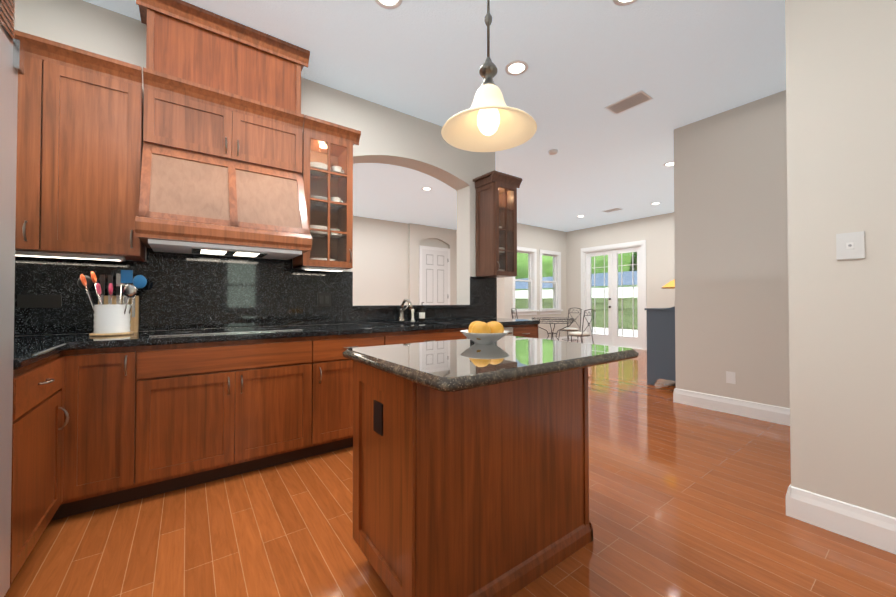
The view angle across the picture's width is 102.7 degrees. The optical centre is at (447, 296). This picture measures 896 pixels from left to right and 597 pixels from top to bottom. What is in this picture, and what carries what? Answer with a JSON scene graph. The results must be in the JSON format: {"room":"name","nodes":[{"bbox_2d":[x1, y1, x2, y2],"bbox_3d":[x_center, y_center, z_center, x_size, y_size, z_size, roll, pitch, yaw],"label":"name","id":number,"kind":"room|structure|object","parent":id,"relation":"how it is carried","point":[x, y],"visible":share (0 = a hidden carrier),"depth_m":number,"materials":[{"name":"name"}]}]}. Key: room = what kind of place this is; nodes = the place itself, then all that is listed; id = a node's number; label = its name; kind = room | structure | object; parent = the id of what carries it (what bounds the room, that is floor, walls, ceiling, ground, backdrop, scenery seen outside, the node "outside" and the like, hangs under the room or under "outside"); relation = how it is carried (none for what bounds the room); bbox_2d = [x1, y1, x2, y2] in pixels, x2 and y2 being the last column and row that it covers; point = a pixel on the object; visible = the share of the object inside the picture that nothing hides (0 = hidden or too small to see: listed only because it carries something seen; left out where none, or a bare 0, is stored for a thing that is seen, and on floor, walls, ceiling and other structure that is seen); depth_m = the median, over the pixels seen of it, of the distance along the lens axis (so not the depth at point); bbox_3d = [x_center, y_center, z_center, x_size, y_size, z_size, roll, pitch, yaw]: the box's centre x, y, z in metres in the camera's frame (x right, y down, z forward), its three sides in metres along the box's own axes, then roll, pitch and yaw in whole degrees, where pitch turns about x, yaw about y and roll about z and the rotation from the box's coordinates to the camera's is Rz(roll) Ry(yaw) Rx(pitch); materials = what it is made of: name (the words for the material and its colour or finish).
{"room":"kitchen","nodes":[
{"label":"kitchen","id":0,"kind":"room"},
{"bbox_2d":[14,0,494,335],"bbox_3d":[-1.164,-0.363,3.291,4.140,3.050,0.250,1,-1,-36],"label":"wall","id":1,"kind":"structure","parent":0,"point":[390,136],"depth_m":3.42,"materials":[{"name":"beige paint"}]},
{"bbox_2d":[17,294,61,307],"bbox_3d":[-2.459,0.028,2.159,0.180,0.080,0.006,1,-1,-36],"label":"electrical outlet plate","id":2,"kind":"object","parent":1,"relation":"attached to","point":[23,301],"depth_m":2.16,"materials":[{"name":"black plastic"}]},
{"bbox_2d":[14,30,144,260],"bbox_3d":[-2.291,-0.809,2.070,0.813,1.169,0.366,1,-1,-36],"label":"upper cabinet","id":3,"kind":"object","parent":1,"relation":"attached to","point":[79,141],"visible":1,"depth_m":2.04,"materials":[{"name":"brown wood"}]},
{"bbox_2d":[135,0,311,259],"bbox_3d":[-1.527,-1.098,2.522,1.018,1.595,0.538,1,-1,-36],"label":"range hood","id":4,"kind":"object","parent":1,"relation":"attached to","point":[221,167],"visible":1,"depth_m":2.40,"materials":[{"name":"brown wood"}]},
{"bbox_2d":[14,248,496,335],"bbox_3d":[-1.083,-0.097,3.177,4.139,0.684,0.021,1,-1,-36],"label":"backsplash","id":5,"kind":"structure","parent":1,"relation":"attached to","point":[178,291],"depth_m":2.64,"materials":[{"name":"stone"}]},
{"bbox_2d":[317,293,330,305],"bbox_3d":[-1.087,0.026,3.155,0.120,0.120,0.007,1,-1,-36],"label":"electrical outlet plate","id":6,"kind":"object","parent":1,"relation":"attached to","point":[323,299],"depth_m":3.15,"materials":[{"name":"black plastic"}]},
{"bbox_2d":[293,115,360,271],"bbox_3d":[-1.013,-0.798,2.998,0.448,1.167,0.366,1,-1,-36],"label":"upper cabinet","id":7,"kind":"object","parent":1,"relation":"attached to","point":[327,162],"visible":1,"depth_m":2.95,"materials":[{"name":"brown wood"}]},
{"bbox_2d":[353,305,471,309],"bbox_3d":[-0.398,0.110,3.851,1.411,0.040,0.375,1,-1,-36],"label":"pass-through ledge","id":8,"kind":"object","parent":1,"relation":"attached to","point":[370,307],"visible":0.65,"depth_m":3.59,"materials":[{"name":"stone"}]},
{"bbox_2d":[425,311,434,316],"bbox_3d":[-0.194,0.185,3.803,0.120,0.060,0.006,1,-1,-36],"label":"electrical outlet plate","id":9,"kind":"object","parent":1,"relation":"attached to","point":[427,313],"depth_m":3.80,"materials":[{"name":"black plastic"}]},
{"bbox_2d":[474,297,478,302],"bbox_3d":[0.336,0.040,4.190,0.070,0.070,0.006,1,-1,-36],"label":"electrical outlet plate","id":10,"kind":"object","parent":1,"relation":"attached to","point":[476,299],"depth_m":4.19,"materials":[{"name":"black plastic"}]},
{"bbox_2d":[473,170,521,277],"bbox_3d":[0.574,-0.800,4.151,0.445,1.133,0.366,1,-1,-36],"label":"upper cabinet","id":11,"kind":"object","parent":1,"relation":"attached to","point":[496,224],"visible":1,"depth_m":4.08,"materials":[{"name":"brown wood"}]},
{"bbox_2d":[352,216,456,304],"bbox_3d":[-2.550,-0.304,7.784,7.180,3.050,0.230,1,-1,-36],"label":"wall","id":12,"kind":"structure","parent":0,"point":[385,269],"depth_m":8.62,"materials":[{"name":"beige paint"}]},
{"bbox_2d":[419,245,449,304],"bbox_3d":[-0.309,-0.020,9.205,0.950,2.520,0.088,1,-1,-36],"label":"door","id":13,"kind":"structure","parent":12,"relation":"attached to","point":[434,275],"depth_m":9.22,"materials":[{"name":"white wood"}]},
{"bbox_2d":[83,0,785,231],"bbox_3d":[1.224,-1.922,4.509,10.050,0.100,10.300,1,-1,-36],"label":"ceiling","id":14,"kind":"structure","parent":0,"point":[681,63],"depth_m":3.04,"materials":[{"name":"white paint"}]},
{"bbox_2d":[374,0,402,8],"bbox_3d":[-0.381,-1.897,2.267,0.189,0.008,0.189,0,-1,30],"label":"recessed light","id":15,"kind":"object","parent":14,"relation":"in","point":[387,4],"depth_m":2.32,"materials":[{"name":"white"}]},
{"bbox_2d":[421,187,431,190],"bbox_3d":[-0.362,-1.846,6.137,0.189,0.008,0.189,0,-1,15],"label":"recessed light","id":16,"kind":"object","parent":14,"relation":"in","point":[424,188],"depth_m":6.12,"materials":[{"name":"white"}]},
{"bbox_2d":[441,0,536,151],"bbox_3d":[0.177,-1.309,1.577,0.414,1.202,0.414,1,-1,-36],"label":"pendant light","id":17,"kind":"object","parent":14,"relation":"hanging from","point":[489,120],"visible":1,"depth_m":1.57,"materials":[{"name":"beige glass"}]},
{"bbox_2d":[505,60,527,75],"bbox_3d":[0.567,-1.888,2.963,0.189,0.008,0.189,1,-1,-42],"label":"recessed light","id":18,"kind":"object","parent":14,"relation":"in","point":[518,67],"depth_m":2.96,"materials":[{"name":"white"}]},
{"bbox_2d":[548,149,557,154],"bbox_3d":[1.337,-1.853,4.553,0.167,0.034,0.149,1,-1,-36],"label":"smoke detector","id":19,"kind":"object","parent":14,"relation":"in","point":[553,151],"depth_m":4.56,"materials":[{"name":"white plastic"}]},
{"bbox_2d":[602,208,622,212],"bbox_3d":[3.420,-1.815,7.458,0.239,0.034,0.351,1,-1,-36],"label":"ceiling vent","id":20,"kind":"object","parent":14,"relation":"in","point":[614,209],"depth_m":7.57,"materials":[{"name":"white metal"}]},
{"bbox_2d":[613,0,637,5],"bbox_3d":[1.133,-1.897,2.242,0.189,0.008,0.189,0,-1,15],"label":"recessed light","id":21,"kind":"object","parent":14,"relation":"in","point":[618,2],"depth_m":2.31,"materials":[{"name":"white"}]},
{"bbox_2d":[605,90,652,114],"bbox_3d":[1.724,-1.868,3.428,0.229,0.034,0.361,1,-1,-36],"label":"ceiling vent","id":22,"kind":"object","parent":14,"relation":"in","point":[630,102],"depth_m":3.46,"materials":[{"name":"white metal"}]},
{"bbox_2d":[663,161,673,166],"bbox_3d":[3.128,-1.861,5.026,0.189,0.008,0.189,0,-1,15],"label":"recessed light","id":23,"kind":"object","parent":14,"relation":"in","point":[668,164],"depth_m":5.05,"materials":[{"name":"white"}]},
{"bbox_2d":[4,349,895,596],"bbox_3d":[1.224,1.208,4.468,10.050,0.060,10.300,1,-1,-36],"label":"floor","id":24,"kind":"structure","parent":0,"point":[687,500],"depth_m":1.73,"materials":[{"name":"brown wood"}]},
{"bbox_2d":[0,0,24,596],"bbox_3d":[-1.380,-0.033,0.627,0.660,2.320,1.220,1,-1,-36],"label":"fridge","id":25,"kind":"object","parent":24,"relation":"on","point":[12,51],"visible":1,"depth_m":1.22,"materials":[{"name":"silver metal"}]},
{"bbox_2d":[10,350,73,583],"bbox_3d":[-1.943,0.700,1.358,0.579,0.874,0.630,1,-1,-36],"label":"base cabinet","id":26,"kind":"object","parent":24,"relation":"on","point":[43,390],"depth_m":1.51,"materials":[{"name":"brown wood"}]},
{"bbox_2d":[13,338,80,369],"bbox_3d":[-1.939,0.242,1.368,0.630,0.040,0.630,1,-1,-36],"label":"countertop","id":27,"kind":"structure","parent":26,"relation":"on","point":[29,350],"depth_m":1.59,"materials":[{"name":"stone"}]},
{"bbox_2d":[70,324,537,515],"bbox_3d":[-0.875,0.720,2.914,4.179,0.874,0.633,1,-1,-36],"label":"base cabinet","id":28,"kind":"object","parent":24,"relation":"on","point":[95,429],"depth_m":2.15,"materials":[{"name":"brown wood"}]},
{"bbox_2d":[14,318,539,348],"bbox_3d":[-0.869,0.263,2.925,4.193,0.040,0.633,1,-1,-36],"label":"countertop","id":29,"kind":"structure","parent":28,"relation":"on","point":[142,338],"depth_m":2.38,"materials":[{"name":"stone"}]},
{"bbox_2d":[77,270,146,335],"bbox_3d":[-2.047,0.033,2.187,0.323,0.398,0.210,1,-1,-36],"label":"utensil crock","id":30,"kind":"object","parent":29,"relation":"on","point":[110,319],"visible":1,"depth_m":2.15,"materials":[{"name":"white ceramic"}]},
{"bbox_2d":[98,275,138,331],"bbox_3d":[-2.135,0.049,2.325,0.190,0.370,0.092,1,-1,-36],"label":"knife block","id":31,"kind":"object","parent":29,"relation":"on","point":[134,321],"visible":0.35,"depth_m":2.30,"materials":[{"name":"brown wood"}]},
{"bbox_2d":[149,326,301,336],"bbox_3d":[-1.509,0.233,2.482,0.836,0.007,0.476,1,-1,-36],"label":"cooktop","id":32,"kind":"object","parent":29,"relation":"in","point":[161,333],"visible":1,"depth_m":2.44,"materials":[{"name":"black glass"}]},
{"bbox_2d":[398,299,414,321],"bbox_3d":[-0.361,0.136,3.506,0.184,0.228,0.239,1,-1,-36],"label":"faucet","id":33,"kind":"object","parent":29,"relation":"on","point":[401,315],"visible":0.98,"depth_m":3.52,"materials":[{"name":"silver metal"}]},
{"bbox_2d":[419,302,424,320],"bbox_3d":[-0.267,0.154,3.683,0.064,0.196,0.063,1,-1,-36],"label":"soap bottle","id":34,"kind":"object","parent":29,"relation":"on","point":[422,314],"visible":1,"depth_m":3.66,"materials":[{"name":"black"}]},
{"bbox_2d":[353,360,592,596],"bbox_3d":[0.137,0.703,1.610,0.968,0.874,0.516,1,-1,-36],"label":"kitchen island","id":35,"kind":"object","parent":24,"relation":"on","point":[483,491],"visible":0.83,"depth_m":1.34,"materials":[{"name":"brown wood"}]},
{"bbox_2d":[343,336,638,391],"bbox_3d":[0.182,0.244,1.550,1.040,0.040,0.785,1,-1,-36],"label":"island countertop","id":36,"kind":"structure","parent":35,"relation":"on","point":[454,365],"depth_m":1.30,"materials":[{"name":"stone"}]},
{"bbox_2d":[460,321,508,343],"bbox_3d":[0.179,0.173,1.752,0.240,0.107,0.240,1,-1,-36],"label":"fruit bowl","id":37,"kind":"object","parent":36,"relation":"on","point":[480,332],"visible":1,"depth_m":1.69,"materials":[{"name":"white ceramic"}]},
{"bbox_2d":[504,325,517,335],"bbox_3d":[0.443,0.678,3.465,0.540,0.735,0.026,1,-1,-36],"label":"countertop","id":38,"kind":"structure","parent":24,"relation":"on","point":[513,329],"depth_m":3.67,"materials":[{"name":"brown wood"}]},
{"bbox_2d":[531,317,573,340],"bbox_3d":[2.349,0.853,8.071,0.920,0.755,0.920,1,-1,-36],"label":"bistro table","id":39,"kind":"object","parent":24,"relation":"on","point":[549,318],"visible":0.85,"depth_m":7.96,"materials":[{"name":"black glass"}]},
{"bbox_2d":[558,308,581,342],"bbox_3d":[2.930,0.750,8.618,0.479,0.969,0.416,1,-1,-36],"label":"bistro chair","id":40,"kind":"object","parent":24,"relation":"on","point":[567,329],"visible":0.9,"depth_m":8.57,"materials":[{"name":"grey metal"}]},
{"bbox_2d":[567,309,594,343],"bbox_3d":[2.715,0.733,7.347,0.416,0.969,0.479,1,-1,-36],"label":"bistro chair","id":41,"kind":"object","parent":24,"relation":"on","point":[582,334],"visible":0.83,"depth_m":7.20,"materials":[{"name":"grey metal"}]},
{"bbox_2d":[644,306,675,384],"bbox_3d":[3.352,0.597,4.991,1.230,1.175,0.608,1,-1,-36],"label":"hutch","id":42,"kind":"object","parent":24,"relation":"on","point":[660,343],"visible":0.31,"depth_m":4.72,"materials":[{"name":"blue paint"}]},
{"bbox_2d":[661,279,674,288],"bbox_3d":[3.107,-0.045,4.826,0.410,0.405,0.410,1,-1,-36],"label":"lamp","id":43,"kind":"object","parent":42,"relation":"on","point":[670,285],"visible":0.17,"depth_m":4.79,"materials":[{"name":"yellow glass"}]},
{"bbox_2d":[497,277,508,318],"bbox_3d":[0.877,-0.284,9.303,0.150,3.050,1.800,1,-1,-36],"label":"wall","id":44,"kind":"structure","parent":0,"point":[503,297],"depth_m":8.59,"materials":[{"name":"beige paint"}]},
{"bbox_2d":[509,223,566,338],"bbox_3d":[2.324,-0.283,9.353,2.250,3.050,0.180,1,-1,-36],"label":"wall","id":45,"kind":"structure","parent":0,"point":[534,237],"depth_m":9.39,"materials":[{"name":"beige paint"}]},
{"bbox_2d":[512,246,562,314],"bbox_3d":[2.281,-0.381,9.286,1.930,1.685,0.240,1,-1,-36],"label":"nook window","id":46,"kind":"structure","parent":45,"relation":"in","point":[532,282],"depth_m":9.27,"materials":[{"name":"white wood"}]},
{"bbox_2d":[542,336,565,340],"bbox_3d":[2.382,1.163,9.254,2.250,0.155,0.018,1,-1,-36],"label":"baseboard","id":47,"kind":"structure","parent":45,"relation":"attached to","point":[554,338],"depth_m":9.71,"materials":[{"name":"white wood"}]},
{"bbox_2d":[566,212,674,337],"bbox_3d":[4.641,-0.298,8.231,0.180,3.050,4.720,1,-1,-36],"label":"wall","id":48,"kind":"structure","parent":0,"point":[656,232],"depth_m":8.29,"materials":[{"name":"beige paint"}]},
{"bbox_2d":[566,336,580,342],"bbox_3d":[3.421,1.169,9.723,0.018,0.155,0.440,1,-1,-36],"label":"baseboard","id":49,"kind":"structure","parent":48,"relation":"attached to","point":[579,339],"depth_m":9.70,"materials":[{"name":"white wood"}]},
{"bbox_2d":[581,240,646,349],"bbox_3d":[4.116,-0.029,8.934,0.200,2.530,1.680,1,-1,-36],"label":"french door","id":50,"kind":"structure","parent":48,"relation":"attached to","point":[612,337],"depth_m":8.88,"materials":[{"name":"white wood"}]},
{"bbox_2d":[674,122,693,390],"bbox_3d":[4.244,-0.338,5.137,4.100,3.050,0.180,1,-1,-36],"label":"wall","id":51,"kind":"structure","parent":0,"point":[684,135],"depth_m":3.93,"materials":[{"name":"beige paint"}]},
{"bbox_2d":[673,388,677,402],"bbox_3d":[4.178,1.110,5.193,4.118,0.155,0.018,1,-1,-36],"label":"baseboard","id":52,"kind":"structure","parent":51,"relation":"attached to","point":[675,394],"depth_m":3.97,"materials":[{"name":"white wood"}]},
{"bbox_2d":[694,90,789,407],"bbox_3d":[3.831,-0.375,2.371,0.180,3.050,3.810,1,-1,-36],"label":"wall","id":53,"kind":"structure","parent":0,"point":[731,246],"depth_m":3.51,"materials":[{"name":"beige paint"}]},
{"bbox_2d":[726,371,735,383],"bbox_3d":[2.825,0.809,3.582,0.005,0.115,0.075,1,-1,-36],"label":"electrical outlet plate","id":54,"kind":"object","parent":53,"relation":"attached to","point":[730,376],"depth_m":3.58,"materials":[{"name":"white plastic"}]},
{"bbox_2d":[678,389,789,425],"bbox_3d":[3.642,1.074,2.444,0.018,0.155,3.780,1,-1,-36],"label":"baseboard","id":55,"kind":"structure","parent":53,"relation":"attached to","point":[765,412],"depth_m":3.53,"materials":[{"name":"white wood"}]},
{"bbox_2d":[785,0,895,517],"bbox_3d":[2.664,-0.395,0.847,0.180,3.050,2.715,1,-1,-36],"label":"wall","id":56,"kind":"structure","parent":0,"point":[841,107],"depth_m":1.73,"materials":[{"name":"beige paint"}]},
{"bbox_2d":[786,484,895,553],"bbox_3d":[2.520,1.053,0.857,0.018,0.155,2.533,1,-1,-36],"label":"baseboard","id":57,"kind":"structure","parent":56,"relation":"attached to","point":[866,526],"depth_m":1.71,"materials":[{"name":"white wood"}]},
{"bbox_2d":[836,231,864,259],"bbox_3d":[1.916,-0.243,1.707,0.016,0.125,0.090,1,-1,-36],"label":"light switch","id":58,"kind":"object","parent":56,"relation":"attached to","point":[851,245],"depth_m":1.70,"materials":[{"name":"white plastic"}]},
{"label":"outside","id":59,"kind":"structure","parent":0,"visible":0},
{"bbox_2d":[592,327,637,336],"bbox_3d":[0.324,1.486,24.887,90.000,0.080,80.000,1,-1,-36],"label":"ground","id":60,"kind":"structure","parent":59,"point":[625,333],"depth_m":12.90,"materials":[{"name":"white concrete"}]},
{"bbox_2d":[515,271,636,297],"bbox_3d":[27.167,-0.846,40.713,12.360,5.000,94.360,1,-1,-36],"label":"house","id":61,"kind":"structure","parent":60,"relation":"on","point":[519,286],"depth_m":44.62,"materials":[{"name":"white"}]},
{"bbox_2d":[515,252,636,278],"bbox_3d":[10.018,-7.586,52.550,75.464,19.273,104.520,1,-1,-36],"label":"trees","id":62,"kind":"object","parent":60,"relation":"on","point":[547,263],"depth_m":64.80,"materials":[{"name":"green plant"}]},
{"bbox_2d":[515,297,637,329],"bbox_3d":[-0.212,0.591,8.458,21.943,1.477,30.148,1,-1,-36],"label":"hedge","id":63,"kind":"object","parent":60,"relation":"on","point":[599,322],"depth_m":15.25,"materials":[{"name":"green plant"}]}
]}

